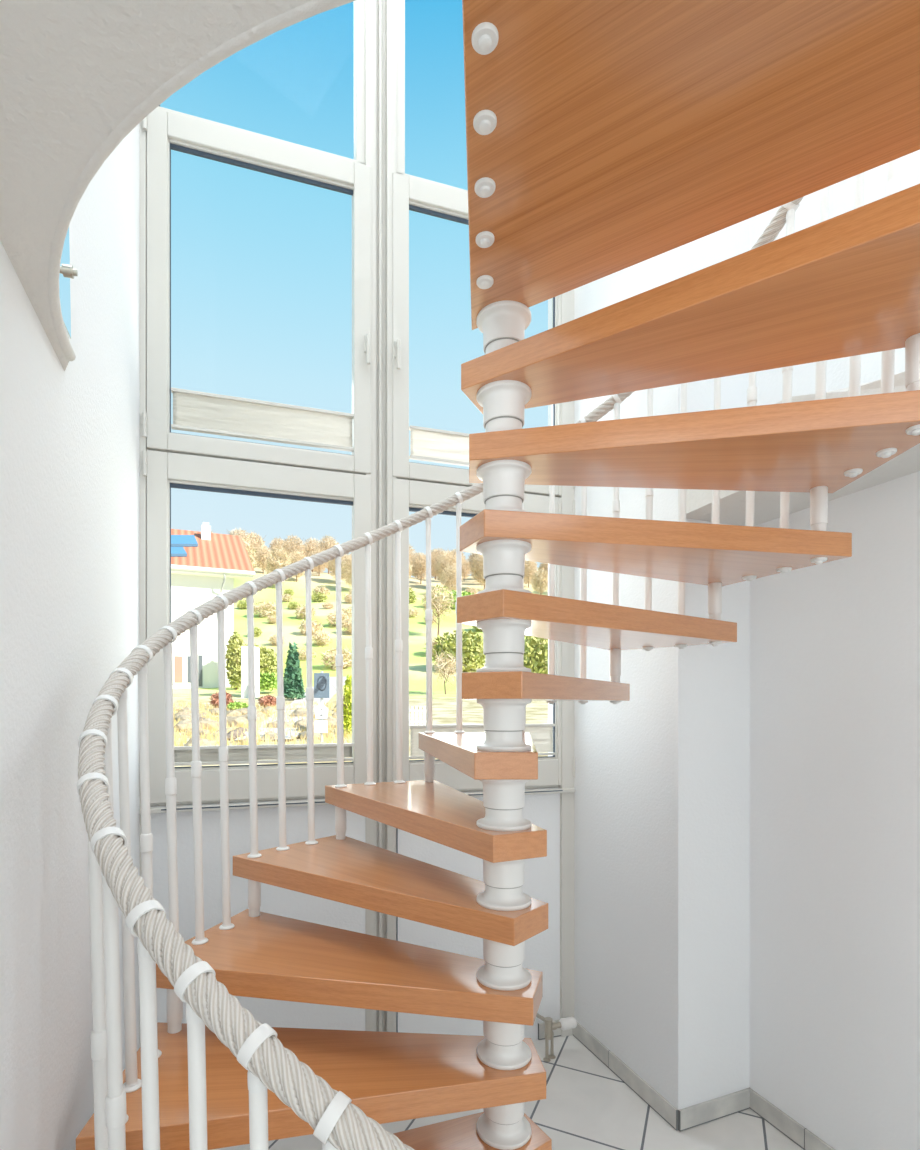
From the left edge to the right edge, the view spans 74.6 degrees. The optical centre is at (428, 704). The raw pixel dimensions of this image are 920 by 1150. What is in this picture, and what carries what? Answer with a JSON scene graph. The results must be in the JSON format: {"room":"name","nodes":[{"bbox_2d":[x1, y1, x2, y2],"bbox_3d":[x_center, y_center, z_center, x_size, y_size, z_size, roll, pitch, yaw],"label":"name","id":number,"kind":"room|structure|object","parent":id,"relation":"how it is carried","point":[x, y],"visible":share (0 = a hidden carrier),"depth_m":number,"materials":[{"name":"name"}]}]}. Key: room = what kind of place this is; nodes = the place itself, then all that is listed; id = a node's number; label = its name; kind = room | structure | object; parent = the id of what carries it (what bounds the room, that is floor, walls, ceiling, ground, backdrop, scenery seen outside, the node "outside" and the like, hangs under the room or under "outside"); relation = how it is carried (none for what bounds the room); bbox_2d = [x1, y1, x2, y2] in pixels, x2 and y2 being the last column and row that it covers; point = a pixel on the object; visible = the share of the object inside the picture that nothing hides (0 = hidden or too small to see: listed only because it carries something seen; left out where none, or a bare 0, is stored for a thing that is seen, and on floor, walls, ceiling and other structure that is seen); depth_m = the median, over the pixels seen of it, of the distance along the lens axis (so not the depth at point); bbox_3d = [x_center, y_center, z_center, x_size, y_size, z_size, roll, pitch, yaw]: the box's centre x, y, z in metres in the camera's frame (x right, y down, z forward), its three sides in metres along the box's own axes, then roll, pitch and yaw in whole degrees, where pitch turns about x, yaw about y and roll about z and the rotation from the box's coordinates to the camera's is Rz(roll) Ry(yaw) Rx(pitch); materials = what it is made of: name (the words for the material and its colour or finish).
{"room":"stairwell","nodes":[
{"label":"stairwell","id":0,"kind":"room"},
{"bbox_2d":[0,123,139,1149],"bbox_3d":[-0.507,-2.500,-0.053,0.300,8.600,5.900,0,0,-18],"label":"wall","id":1,"kind":"structure","parent":0,"point":[70,438],"depth_m":1.32,"materials":[{"name":"white paint"}]},
{"bbox_2d":[59,228,77,338],"bbox_3d":[-0.684,-1.491,1.025,0.044,1.418,0.558,0,0,-18],"label":"wall mirror","id":2,"kind":"object","parent":1,"relation":"attached to","point":[67,271],"visible":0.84,"depth_m":1.26,"materials":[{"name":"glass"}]},
{"bbox_2d":[59,228,70,338],"bbox_3d":[-0.690,-1.491,1.023,0.028,1.418,0.558,0,0,-18],"label":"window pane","id":3,"kind":"object","parent":2,"relation":"attached to","point":[65,267],"depth_m":1.26,"materials":[{"name":"glass"}]},
{"bbox_2d":[140,121,146,1046],"bbox_3d":[-1.210,-2.550,2.531,0.054,8.500,0.072,0,0,-17],"label":"trim","id":4,"kind":"structure","parent":1,"relation":"attached to","point":[142,133],"depth_m":2.50,"materials":[{"name":"paint"}]},
{"bbox_2d":[139,0,574,1039],"bbox_3d":[-0.259,-2.500,2.932,2.750,8.600,0.315,0,0,-17],"label":"wall window","id":5,"kind":"structure","parent":1,"relation":"in","point":[542,874],"depth_m":2.83,"materials":[{"name":"white paint"}]},
{"bbox_2d":[142,0,370,805],"bbox_3d":[-0.732,-3.185,2.666,0.967,7.230,0.131,0,0,-17],"label":"window","id":6,"kind":"structure","parent":5,"relation":"attached to","point":[170,460],"depth_m":2.62,"materials":[{"name":"white plastic"}]},
{"bbox_2d":[171,387,353,451],"bbox_3d":[-0.716,-1.252,2.668,0.778,0.167,0.026,0,0,-17],"label":"blind","id":7,"kind":"object","parent":5,"relation":"attached to","point":[193,411],"visible":1,"depth_m":2.66,"materials":[{"name":"white fabric"}]},
{"bbox_2d":[174,743,353,765],"bbox_3d":[-0.716,0.220,2.668,0.778,0.080,0.026,0,0,-17],"label":"blind","id":8,"kind":"object","parent":5,"relation":"attached to","point":[237,754],"visible":0.73,"depth_m":2.66,"materials":[{"name":"white fabric"}]},
{"bbox_2d":[161,790,562,810],"bbox_3d":[-0.214,0.439,2.781,1.875,0.005,0.002,0,0,-17],"label":"trim","id":9,"kind":"structure","parent":5,"relation":"attached to","point":[553,790],"depth_m":2.64,"materials":[{"name":"white"}]},
{"bbox_2d":[409,425,468,466],"bbox_3d":[0.277,-1.244,2.979,0.770,0.152,0.026,0,0,-17],"label":"blind","id":10,"kind":"object","parent":5,"relation":"attached to","point":[427,444],"visible":0.36,"depth_m":2.91,"materials":[{"name":"white fabric"}]},
{"bbox_2d":[409,724,554,758],"bbox_3d":[0.277,0.180,2.979,0.770,0.160,0.026,0,0,-17],"label":"blind","id":11,"kind":"object","parent":5,"relation":"attached to","point":[541,734],"visible":0.3,"depth_m":2.97,"materials":[{"name":"white fabric"}]},
{"bbox_2d":[392,0,574,791],"bbox_3d":[0.288,-3.185,2.985,0.967,7.230,0.131,0,0,-17],"label":"window","id":12,"kind":"structure","parent":5,"relation":"attached to","point":[416,486],"depth_m":2.85,"materials":[{"name":"white plastic"}]},
{"bbox_2d":[538,1019,560,1039],"bbox_3d":[0.651,1.659,3.083,0.196,0.082,0.011,0,0,-17],"label":"baseboard","id":13,"kind":"structure","parent":5,"relation":"attached to","point":[541,1026],"depth_m":3.06,"materials":[{"name":"grey tile"}]},
{"bbox_2d":[0,0,919,525],"bbox_3d":[1.091,-0.878,-0.505,2.491,0.264,5.600,0,0,-19],"label":"ceiling","id":14,"kind":"structure","parent":0,"point":[72,71],"depth_m":0.74,"materials":[{"name":"white paint"}]},
{"bbox_2d":[47,0,355,360],"bbox_3d":[0.278,-0.756,0.845,2.208,0.023,0.750,0,0,5],"label":"trim","id":15,"kind":"structure","parent":14,"relation":"attached to","point":[314,7],"depth_m":0.76,"materials":[{"name":"white paint"}]},
{"bbox_2d":[212,1035,803,1149],"bbox_3d":[0.000,1.760,0.300,8.000,0.120,6.600,0,0,0],"label":"floor","id":16,"kind":"structure","parent":0,"point":[586,1106],"depth_m":2.46,"materials":[{"name":"tile"}]},
{"bbox_2d":[76,0,919,1149],"bbox_3d":[0.217,-0.190,1.513,2.014,3.780,2.099,0,0,0],"label":"spiral staircase","id":17,"kind":"structure","parent":16,"relation":"on","point":[604,138],"depth_m":1.44,"materials":[{"name":"brown wood"}]},
{"bbox_2d":[536,1012,576,1061],"bbox_3d":[0.610,1.605,2.976,0.172,0.190,0.190,0,0,-17],"label":"radiator valve","id":18,"kind":"object","parent":16,"relation":"on","point":[567,1023],"visible":0.99,"depth_m":2.90,"materials":[{"name":"white metal"}]},
{"bbox_2d":[574,218,749,1109],"bbox_3d":[1.122,-2.500,3.016,0.778,8.600,1.229,0,0,21],"label":"wall pillar","id":19,"kind":"structure","parent":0,"point":[662,777],"depth_m":2.54,"materials":[{"name":"white paint"}]},
{"bbox_2d":[573,1021,677,1130],"bbox_3d":[0.865,1.659,2.760,0.011,0.082,0.756,0,0,-20],"label":"baseboard","id":20,"kind":"structure","parent":19,"relation":"attached to","point":[656,1101],"depth_m":2.67,"materials":[{"name":"grey tile"}]},
{"bbox_2d":[678,1088,749,1131],"bbox_3d":[1.179,1.659,2.471,0.387,0.082,0.011,0,0,-22],"label":"baseboard","id":21,"kind":"structure","parent":19,"relation":"attached to","point":[692,1116],"depth_m":2.46,"materials":[{"name":"grey tile"}]},
{"bbox_2d":[750,150,919,1149],"bbox_3d":[2.505,-2.500,-0.325,0.300,8.600,6.220,0,0,-19],"label":"wall","id":22,"kind":"structure","parent":0,"point":[835,645],"depth_m":2.17,"materials":[{"name":"white paint"}]},
{"bbox_2d":[749,1087,834,1149],"bbox_3d":[2.296,1.659,-0.196,0.011,0.082,5.800,0,0,-19],"label":"baseboard","id":23,"kind":"structure","parent":22,"relation":"attached to","point":[804,1138],"depth_m":2.37,"materials":[{"name":"grey tile"}]},
{"label":"outside","id":24,"kind":"structure","parent":0,"visible":0},
{"bbox_2d":[173,565,547,766],"bbox_3d":[-15.600,-14.322,66.800,207.000,31.006,126.400,0,0,0],"label":"ground","id":25,"kind":"structure","parent":24,"point":[443,705],"depth_m":36.82,"materials":[{"name":"plant"}]},
{"bbox_2d":[175,715,191,721],"bbox_3d":[-5.021,0.346,12.461,0.485,0.250,0.396,0,0,34],"label":"boulder","id":26,"kind":"object","parent":25,"relation":"on","point":[182,717],"visible":0.33,"depth_m":12.32,"materials":[{"name":"stone"}]},
{"bbox_2d":[174,719,202,731],"bbox_3d":[-4.344,0.421,10.773,0.505,0.329,0.588,0,0,9],"label":"boulder","id":27,"kind":"object","parent":25,"relation":"on","point":[187,722],"visible":0.39,"depth_m":10.56,"materials":[{"name":"stone"}]},
{"bbox_2d":[184,738,217,745],"bbox_3d":[-3.159,0.572,8.323,0.415,0.214,0.339,0,0,-37],"label":"boulder","id":28,"kind":"object","parent":25,"relation":"on","point":[210,742],"visible":0.35,"depth_m":8.23,"materials":[{"name":"stone"}]},
{"bbox_2d":[199,718,218,729],"bbox_3d":[-4.142,0.410,11.275,0.550,0.308,0.472,0,0,-41],"label":"boulder","id":29,"kind":"object","parent":25,"relation":"on","point":[208,721],"visible":0.31,"depth_m":11.13,"materials":[{"name":"stone"}]},
{"bbox_2d":[171,522,254,688],"bbox_3d":[-13.930,-4.390,27.071,10.780,7.874,9.350,0,0,-23],"label":"house","id":30,"kind":"structure","parent":25,"relation":"on","point":[205,565],"depth_m":24.86,"materials":[{"name":"white"}]},
{"bbox_2d":[209,691,233,708],"bbox_3d":[-5.495,-0.021,15.990,0.654,0.753,0.649,0,0,29],"label":"shrub","id":31,"kind":"object","parent":25,"relation":"on","point":[215,700],"visible":0.5,"depth_m":15.91,"materials":[{"name":"brown plant"}]},
{"bbox_2d":[226,710,241,716],"bbox_3d":[-4.384,0.279,13.546,0.464,0.298,0.533,0,0,-4],"label":"boulder","id":32,"kind":"object","parent":25,"relation":"on","point":[231,711],"visible":0.34,"depth_m":13.35,"materials":[{"name":"stone"}]},
{"bbox_2d":[225,631,244,689],"bbox_3d":[-7.634,-1.646,24.055,0.900,2.565,1.146,0,0,9],"label":"tree","id":33,"kind":"object","parent":25,"relation":"on","point":[233,655],"visible":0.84,"depth_m":23.78,"materials":[{"name":"green plant"}]},
{"bbox_2d":[227,729,245,736],"bbox_3d":[-3.026,0.493,9.507,0.255,0.197,0.349,0,0,16],"label":"boulder","id":34,"kind":"object","parent":25,"relation":"on","point":[235,730],"visible":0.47,"depth_m":9.40,"materials":[{"name":"stone"}]},
{"bbox_2d":[226,716,247,726],"bbox_3d":[-3.740,0.386,11.728,0.552,0.308,0.480,0,0,39],"label":"boulder","id":35,"kind":"object","parent":25,"relation":"on","point":[229,718],"visible":0.39,"depth_m":11.58,"materials":[{"name":"stone"}]},
{"bbox_2d":[227,701,248,709],"bbox_3d":[-4.852,0.063,15.399,0.580,0.310,0.489,0,0,0],"label":"shrub","id":36,"kind":"object","parent":25,"relation":"on","point":[231,706],"visible":0.8,"depth_m":15.28,"materials":[{"name":"green plant"}]},
{"bbox_2d":[226,527,254,552],"bbox_3d":[-22.205,-18.198,70.934,3.576,5.410,3.706,0,0,-6],"label":"bare tree","id":37,"kind":"object","parent":25,"relation":"on","point":[236,532],"visible":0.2,"depth_m":70.48,"materials":[{"name":"brown plant"}]},
{"bbox_2d":[237,600,246,608],"bbox_3d":[-15.230,-8.214,49.873,1.308,0.964,1.267,0,0,6],"label":"bush","id":38,"kind":"object","parent":25,"relation":"on","point":[240,604],"visible":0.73,"depth_m":49.72,"materials":[{"name":"green plant"}]},
{"bbox_2d":[242,538,257,568],"bbox_3d":[-19.249,-14.539,61.645,4.050,5.413,3.836,0,0,9],"label":"bare tree","id":39,"kind":"object","parent":25,"relation":"on","point":[250,546],"visible":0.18,"depth_m":61.50,"materials":[{"name":"brown plant"}]},
{"bbox_2d":[241,646,259,697],"bbox_3d":[-6.148,-1.048,20.850,0.442,1.859,0.700,0,0,0],"label":"wall","id":40,"kind":"structure","parent":25,"relation":"on","point":[244,649],"depth_m":20.50,"materials":[{"name":"white"}]},
{"bbox_2d":[244,532,264,569],"bbox_3d":[-24.147,-21.094,82.994,3.962,5.805,4.279,0,0,1],"label":"bare tree","id":41,"kind":"object","parent":25,"relation":"on","point":[255,543],"visible":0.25,"depth_m":82.35,"materials":[{"name":"brown plant"}]},
{"bbox_2d":[173,700,351,757],"bbox_3d":[-4.554,0.251,12.774,6.243,0.874,11.287,0,0,-6],"label":"dry grass","id":42,"kind":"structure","parent":25,"relation":"on","point":[209,736],"depth_m":10.32,"materials":[{"name":"plant"}]},
{"bbox_2d":[254,544,270,573],"bbox_3d":[-18.513,-16.199,67.837,2.521,3.679,2.432,0,0,-41],"label":"bare tree","id":43,"kind":"object","parent":25,"relation":"on","point":[261,557],"visible":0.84,"depth_m":67.45,"materials":[{"name":"brown plant"}]},
{"bbox_2d":[254,600,275,617],"bbox_3d":[-12.455,-7.135,46.042,2.365,1.804,2.123,0,0,-35],"label":"bush","id":44,"kind":"object","parent":25,"relation":"on","point":[267,608],"visible":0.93,"depth_m":45.76,"materials":[{"name":"plant"}]},
{"bbox_2d":[258,694,275,707],"bbox_3d":[-4.401,-0.079,16.511,0.542,0.397,0.509,0,0,0],"label":"shrub","id":45,"kind":"object","parent":25,"relation":"on","point":[264,700],"visible":0.95,"depth_m":16.39,"materials":[{"name":"plant"}]},
{"bbox_2d":[260,672,276,690],"bbox_3d":[-6.084,-0.842,22.499,0.990,0.746,0.762,0,0,0],"label":"hedge","id":46,"kind":"object","parent":25,"relation":"on","point":[268,681],"visible":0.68,"depth_m":22.27,"materials":[{"name":"green plant"}]},
{"bbox_2d":[261,706,275,713],"bbox_3d":[-3.915,0.176,14.870,0.400,0.260,0.466,0,0,-6],"label":"boulder","id":47,"kind":"object","parent":25,"relation":"on","point":[266,709],"visible":0.5,"depth_m":14.70,"materials":[{"name":"stone"}]},
{"bbox_2d":[261,731,277,741],"bbox_3d":[-2.409,0.514,9.205,0.324,0.211,0.377,0,0,-36],"label":"boulder","id":48,"kind":"object","parent":25,"relation":"on","point":[272,734],"visible":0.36,"depth_m":9.10,"materials":[{"name":"stone"}]},
{"bbox_2d":[257,646,283,673],"bbox_3d":[-7.451,-1.648,27.009,1.926,1.946,1.709,0,0,0],"label":"tree","id":49,"kind":"object","parent":25,"relation":"on","point":[267,662],"visible":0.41,"depth_m":26.73,"materials":[{"name":"green plant"}]},
{"bbox_2d":[266,615,275,623],"bbox_3d":[-11.216,-6.041,43.497,1.061,0.902,1.182,0,0,-40],"label":"bush","id":50,"kind":"object","parent":25,"relation":"on","point":[273,619],"visible":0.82,"depth_m":43.32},
{"bbox_2d":[268,634,285,645],"bbox_3d":[-9.223,-3.853,36.773,1.187,1.009,1.322,0,0,-44],"label":"bush","id":51,"kind":"object","parent":25,"relation":"on","point":[274,640],"visible":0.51,"depth_m":36.64,"materials":[{"name":"plant"}]},
{"bbox_2d":[267,537,286,550],"bbox_3d":[-24.055,-24.260,96.711,3.647,5.447,3.704,0,0,-34],"label":"bare tree","id":52,"kind":"object","parent":25,"relation":"on","point":[273,540],"visible":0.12,"depth_m":96.11,"materials":[{"name":"brown plant"}]},
{"bbox_2d":[267,721,290,727],"bbox_3d":[-2.774,0.405,11.187,0.455,0.254,0.390,0,0,-29],"label":"boulder","id":53,"kind":"object","parent":25,"relation":"on","point":[287,725],"visible":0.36,"depth_m":11.06,"materials":[{"name":"stone"}]},
{"bbox_2d":[265,543,293,583],"bbox_3d":[-15.129,-13.799,61.192,3.357,4.900,3.239,0,0,31],"label":"bare tree","id":54,"kind":"object","parent":25,"relation":"on","point":[284,560],"visible":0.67,"depth_m":60.70,"materials":[{"name":"brown plant"}]},
{"bbox_2d":[272,539,287,565],"bbox_3d":[-18.649,-18.759,76.833,3.086,4.668,3.198,0,0,30],"label":"bare tree","id":55,"kind":"object","parent":25,"relation":"on","point":[281,541],"visible":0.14,"depth_m":76.45,"materials":[{"name":"brown plant"}]},
{"bbox_2d":[282,593,293,601],"bbox_3d":[-12.883,-9.584,54.692,1.471,1.122,1.320,0,0,21],"label":"bush","id":56,"kind":"object","parent":25,"relation":"on","point":[285,597],"visible":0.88,"depth_m":54.46,"materials":[{"name":"plant"}]},
{"bbox_2d":[235,677,345,739],"bbox_3d":[-3.551,-0.385,18.746,1.381,1.843,19.688,0,0,-5],"label":"lane","id":57,"kind":"structure","parent":25,"relation":"on","point":[332,680],"depth_m":15.34,"materials":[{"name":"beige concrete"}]},
{"bbox_2d":[279,534,305,556],"bbox_3d":[-16.188,-17.875,71.975,3.377,5.109,3.500,0,0,14],"label":"bare tree","id":58,"kind":"object","parent":25,"relation":"on","point":[290,547],"visible":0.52,"depth_m":71.52,"materials":[{"name":"brown plant"}]},
{"bbox_2d":[287,601,300,609],"bbox_3d":[-11.241,-8.217,50.349,1.140,0.841,1.105,0,0,15],"label":"bush","id":59,"kind":"object","parent":25,"relation":"on","point":[294,605],"visible":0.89,"depth_m":50.20,"materials":[{"name":"green plant"}]},
{"bbox_2d":[283,642,305,699],"bbox_3d":[-4.367,-0.982,19.489,0.794,2.109,0.813,0,0,-39],"label":"conifer","id":60,"kind":"object","parent":25,"relation":"on","point":[293,685],"visible":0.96,"depth_m":19.33,"materials":[{"name":"green plant"}]},
{"bbox_2d":[289,549,305,581],"bbox_3d":[-14.277,-14.878,65.289,2.793,3.941,2.949,0,0,-27],"label":"bare tree","id":61,"kind":"object","parent":25,"relation":"on","point":[298,556],"visible":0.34,"depth_m":64.88,"materials":[{"name":"brown plant"}]},
{"bbox_2d":[289,708,305,715],"bbox_3d":[-2.922,0.242,13.659,0.454,0.296,0.529,0,0,-45],"label":"boulder","id":62,"kind":"object","parent":25,"relation":"on","point":[300,711],"visible":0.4,"depth_m":13.52,"materials":[{"name":"stone"}]},
{"bbox_2d":[293,719,313,727],"bbox_3d":[-2.332,0.415,11.321,0.522,0.269,0.426,0,0,30],"label":"boulder","id":63,"kind":"object","parent":25,"relation":"on","point":[303,721],"visible":0.31,"depth_m":11.14,"materials":[{"name":"stone"}]},
{"bbox_2d":[294,604,317,618],"bbox_3d":[-9.360,-6.879,45.778,1.976,1.508,1.774,0,0,26],"label":"bush","id":64,"kind":"object","parent":25,"relation":"on","point":[301,609],"visible":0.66,"depth_m":45.51,"materials":[{"name":"plant"}]},
{"bbox_2d":[297,648,315,659],"bbox_3d":[-6.734,-2.691,33.248,1.233,0.941,1.107,0,0,-2],"label":"bush","id":65,"kind":"object","parent":25,"relation":"on","point":[302,654],"visible":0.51,"depth_m":33.09,"materials":[{"name":"plant"}]},
{"bbox_2d":[297,731,320,739],"bbox_3d":[-1.888,0.519,9.582,0.426,0.220,0.348,0,0,10],"label":"boulder","id":66,"kind":"object","parent":25,"relation":"on","point":[303,732],"visible":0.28,"depth_m":9.47,"materials":[{"name":"stone"}]},
{"bbox_2d":[298,619,323,634],"bbox_3d":[-7.788,-5.014,39.993,1.968,1.502,1.767,0,0,19],"label":"bush","id":67,"kind":"object","parent":25,"relation":"on","point":[315,626],"visible":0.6,"depth_m":39.76,"materials":[{"name":"plant"}]},
{"bbox_2d":[302,538,319,571],"bbox_3d":[-16.616,-21.324,86.511,3.774,5.637,3.833,0,0,-5],"label":"bare tree","id":68,"kind":"object","parent":25,"relation":"on","point":[309,546],"visible":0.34,"depth_m":85.78,"materials":[{"name":"brown plant"}]},
{"bbox_2d":[308,548,329,575],"bbox_3d":[-12.708,-16.370,69.667,2.752,3.803,2.596,0,0,-43],"label":"bare tree","id":69,"kind":"object","parent":25,"relation":"on","point":[323,565],"visible":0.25,"depth_m":69.51,"materials":[{"name":"brown plant"}]},
{"bbox_2d":[311,592,326,601],"bbox_3d":[-10.005,-9.755,54.982,1.569,1.157,1.520,0,0,22],"label":"bush","id":70,"kind":"object","parent":25,"relation":"on","point":[314,596],"visible":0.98,"depth_m":54.85,"materials":[{"name":"green plant"}]},
{"bbox_2d":[312,586,329,596],"bbox_3d":[-10.319,-10.723,58.067,2.025,1.546,1.818,0,0,10],"label":"bush","id":71,"kind":"object","parent":25,"relation":"on","point":[318,589],"visible":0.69,"depth_m":57.78,"materials":[{"name":"plant"}]},
{"bbox_2d":[314,671,328,741],"bbox_3d":[-1.599,0.086,9.018,0.247,1.161,0.064,0,0,0],"label":"road sign","id":72,"kind":"object","parent":25,"relation":"on","point":[321,680],"visible":0.98,"depth_m":8.99,"materials":[{"name":"silver metal"}]},
{"bbox_2d":[312,631,331,645],"bbox_3d":[-6.481,-3.903,36.763,1.423,1.210,1.586,0,0,-16],"label":"bush","id":73,"kind":"object","parent":25,"relation":"on","point":[322,638],"visible":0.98,"depth_m":36.54,"materials":[{"name":"plant"}]},
{"bbox_2d":[316,717,336,727],"bbox_3d":[-1.952,0.410,11.862,0.487,0.312,0.560,0,0,-22],"label":"boulder","id":74,"kind":"object","parent":25,"relation":"on","point":[332,720],"visible":0.32,"depth_m":11.67,"materials":[{"name":"stone"}]},
{"bbox_2d":[316,534,341,573],"bbox_3d":[-12.217,-18.252,74.082,3.707,5.231,3.914,0,0,-22],"label":"bare tree","id":75,"kind":"object","parent":25,"relation":"on","point":[326,545],"visible":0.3,"depth_m":73.39,"materials":[{"name":"brown plant"}]},
{"bbox_2d":[320,646,351,669],"bbox_3d":[-4.524,-2.219,30.683,2.160,1.648,1.939,0,0,-30],"label":"bush","id":76,"kind":"object","parent":25,"relation":"on","point":[347,656],"visible":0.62,"depth_m":30.41,"materials":[{"name":"plant"}]},
{"bbox_2d":[325,611,349,626],"bbox_3d":[-6.452,-5.937,43.121,1.932,1.642,2.152,0,0,30],"label":"bush","id":77,"kind":"object","parent":25,"relation":"on","point":[332,618],"visible":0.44,"depth_m":42.86,"materials":[{"name":"plant"}]},
{"bbox_2d":[327,554,350,580],"bbox_3d":[-9.764,-14.898,66.016,3.134,4.332,2.957,0,0,-27],"label":"bare tree","id":78,"kind":"object","parent":25,"relation":"on","point":[332,563],"visible":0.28,"depth_m":65.58,"materials":[{"name":"brown plant"}]},
{"bbox_2d":[332,675,351,735],"bbox_3d":[-1.329,0.110,9.963,0.433,1.228,0.494,0,0,25],"label":"conifer","id":79,"kind":"object","parent":25,"relation":"on","point":[347,704],"visible":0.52,"depth_m":9.91,"materials":[{"name":"yellow plant"}]},
{"bbox_2d":[341,553,351,586],"bbox_3d":[-7.587,-13.572,62.386,3.188,4.671,3.380,0,0,44],"label":"bare tree","id":80,"kind":"object","parent":25,"relation":"on","point":[347,568],"visible":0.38,"depth_m":61.82,"materials":[{"name":"brown plant"}]},
{"bbox_2d":[342,618,351,633],"bbox_3d":[-5.030,-5.173,40.660,1.924,1.636,2.144,0,0,-22],"label":"bush","id":81,"kind":"object","parent":25,"relation":"on","point":[348,625],"visible":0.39,"depth_m":40.30,"materials":[{"name":"plant"}]},
{"bbox_2d":[342,608,351,617],"bbox_3d":[-6.236,-6.997,46.735,1.428,1.214,1.591,0,0,-11],"label":"bush","id":82,"kind":"object","parent":25,"relation":"on","point":[347,610],"visible":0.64,"depth_m":46.35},
{"bbox_2d":[342,594,351,602],"bbox_3d":[-6.965,-9.385,53.976,1.687,1.287,1.514,0,0,40],"label":"bush","id":83,"kind":"object","parent":25,"relation":"on","point":[347,597],"visible":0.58,"depth_m":53.78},
{"bbox_2d":[409,592,416,602],"bbox_3d":[-1.849,-9.580,54.178,1.804,1.330,1.748,0,0,-20],"label":"bush","id":84,"kind":"object","parent":25,"relation":"on","point":[412,598],"visible":0.41,"depth_m":53.99,"materials":[{"name":"green plant"}]},
{"bbox_2d":[409,607,418,616],"bbox_3d":[-1.334,-7.200,47.942,1.472,1.123,1.321,0,0,-43],"label":"bush","id":85,"kind":"object","parent":25,"relation":"on","point":[412,610],"visible":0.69,"depth_m":47.76,"materials":[{"name":"plant"}]},
{"bbox_2d":[409,706,425,724],"bbox_3d":[-0.249,0.273,11.025,0.470,0.470,0.050,0,0,0],"label":"fence","id":86,"kind":"object","parent":25,"relation":"on","point":[420,710],"visible":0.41,"depth_m":11.00,"materials":[{"name":"white"}]},
{"bbox_2d":[410,553,425,583],"bbox_3d":[-0.893,-15.682,69.936,2.745,4.153,2.845,0,0,-43],"label":"bare tree","id":87,"kind":"object","parent":25,"relation":"on","point":[419,571],"visible":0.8,"depth_m":69.43,"materials":[{"name":"brown plant"}]},
{"bbox_2d":[415,584,455,634],"bbox_3d":[0.617,-6.223,39.921,3.182,4.105,3.471,0,0,0],"label":"tree","id":88,"kind":"object","parent":25,"relation":"on","point":[438,602],"visible":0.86,"depth_m":39.79,"materials":[{"name":"brown plant"}]},
{"bbox_2d":[431,548,447,579],"bbox_3d":[1.479,-18.831,81.731,3.469,5.102,3.416,0,0,-9],"label":"bare tree","id":89,"kind":"object","parent":25,"relation":"on","point":[434,555],"visible":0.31,"depth_m":81.30,"materials":[{"name":"brown plant"}]},
{"bbox_2d":[434,550,455,587],"bbox_3d":[2.200,-14.630,66.533,3.356,4.899,3.238,0,0,-17],"label":"bare tree","id":90,"kind":"object","parent":25,"relation":"on","point":[448,560],"visible":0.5,"depth_m":66.02,"materials":[{"name":"brown plant"}]},
{"bbox_2d":[422,590,473,608],"bbox_3d":[2.017,-8.834,52.018,5.328,2.164,2.344,0,0,0],"label":"shrub","id":91,"kind":"object","parent":25,"relation":"on","point":[465,593],"visible":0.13,"depth_m":51.53,"materials":[{"name":"green plant"}]},
{"bbox_2d":[432,646,464,693],"bbox_3d":[0.636,-1.175,22.017,1.541,2.040,1.557,0,0,0],"label":"tree","id":92,"kind":"object","parent":25,"relation":"on","point":[440,663],"visible":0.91,"depth_m":21.93,"materials":[{"name":"brown plant"}]},
{"bbox_2d":[440,563,464,590],"bbox_3d":[2.451,-12.510,61.156,2.664,3.682,2.513,0,0,-28],"label":"bare tree","id":93,"kind":"object","parent":25,"relation":"on","point":[448,577],"visible":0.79,"depth_m":60.76,"materials":[{"name":"brown plant"}]},
{"bbox_2d":[432,629,484,671],"bbox_3d":[1.686,-2.564,30.023,3.113,2.397,2.203,0,0,0],"label":"shrub","id":94,"kind":"object","parent":25,"relation":"on","point":[470,650],"visible":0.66,"depth_m":29.62,"materials":[{"name":"green plant"}]},
{"bbox_2d":[461,559,470,578],"bbox_3d":[4.564,-17.351,78.053,2.360,3.459,2.503,0,0,33],"label":"bare tree","id":95,"kind":"object","parent":25,"relation":"on","point":[465,566],"visible":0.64,"depth_m":77.67,"materials":[{"name":"brown plant"}]},
{"bbox_2d":[468,553,479,577],"bbox_3d":[6.502,-17.205,74.436,3.334,5.044,3.456,0,0,34],"label":"bare tree","id":96,"kind":"object","parent":25,"relation":"on","point":[472,556],"visible":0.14,"depth_m":74.04,"materials":[{"name":"brown plant"}]},
{"bbox_2d":[470,554,484,588],"bbox_3d":[6.131,-14.573,66.171,3.408,4.994,3.613,0,0,-28],"label":"bare tree","id":97,"kind":"object","parent":25,"relation":"on","point":[479,564],"visible":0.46,"depth_m":65.92,"materials":[{"name":"brown plant"}]},
{"bbox_2d":[524,561,537,587],"bbox_3d":[11.270,-14.648,67.962,2.374,3.592,2.461,0,0,9],"label":"bare tree","id":98,"kind":"object","parent":25,"relation":"on","point":[529,569],"visible":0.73,"depth_m":67.58,"materials":[{"name":"brown plant"}]},
{"bbox_2d":[524,636,547,673],"bbox_3d":[4.455,-1.596,24.015,2.694,2.504,2.182,0,0,0],"label":"shrub","id":99,"kind":"object","parent":25,"relation":"on","point":[539,659],"visible":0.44,"depth_m":23.50,"materials":[{"name":"green plant"}]},
{"bbox_2d":[530,566,547,593],"bbox_3d":[11.421,-12.270,61.142,2.376,3.481,2.519,0,0,-6],"label":"bare tree","id":100,"kind":"object","parent":25,"relation":"on","point":[541,583],"visible":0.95,"depth_m":60.74,"materials":[{"name":"brown plant"}]},
{"bbox_2d":[539,563,547,575],"bbox_3d":[15.574,-17.519,78.550,2.809,4.116,3.034,0,0,-7],"label":"bare tree","id":101,"kind":"object","parent":25,"relation":"on","point":[544,566],"visible":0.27,"depth_m":78.26,"materials":[{"name":"brown plant"}]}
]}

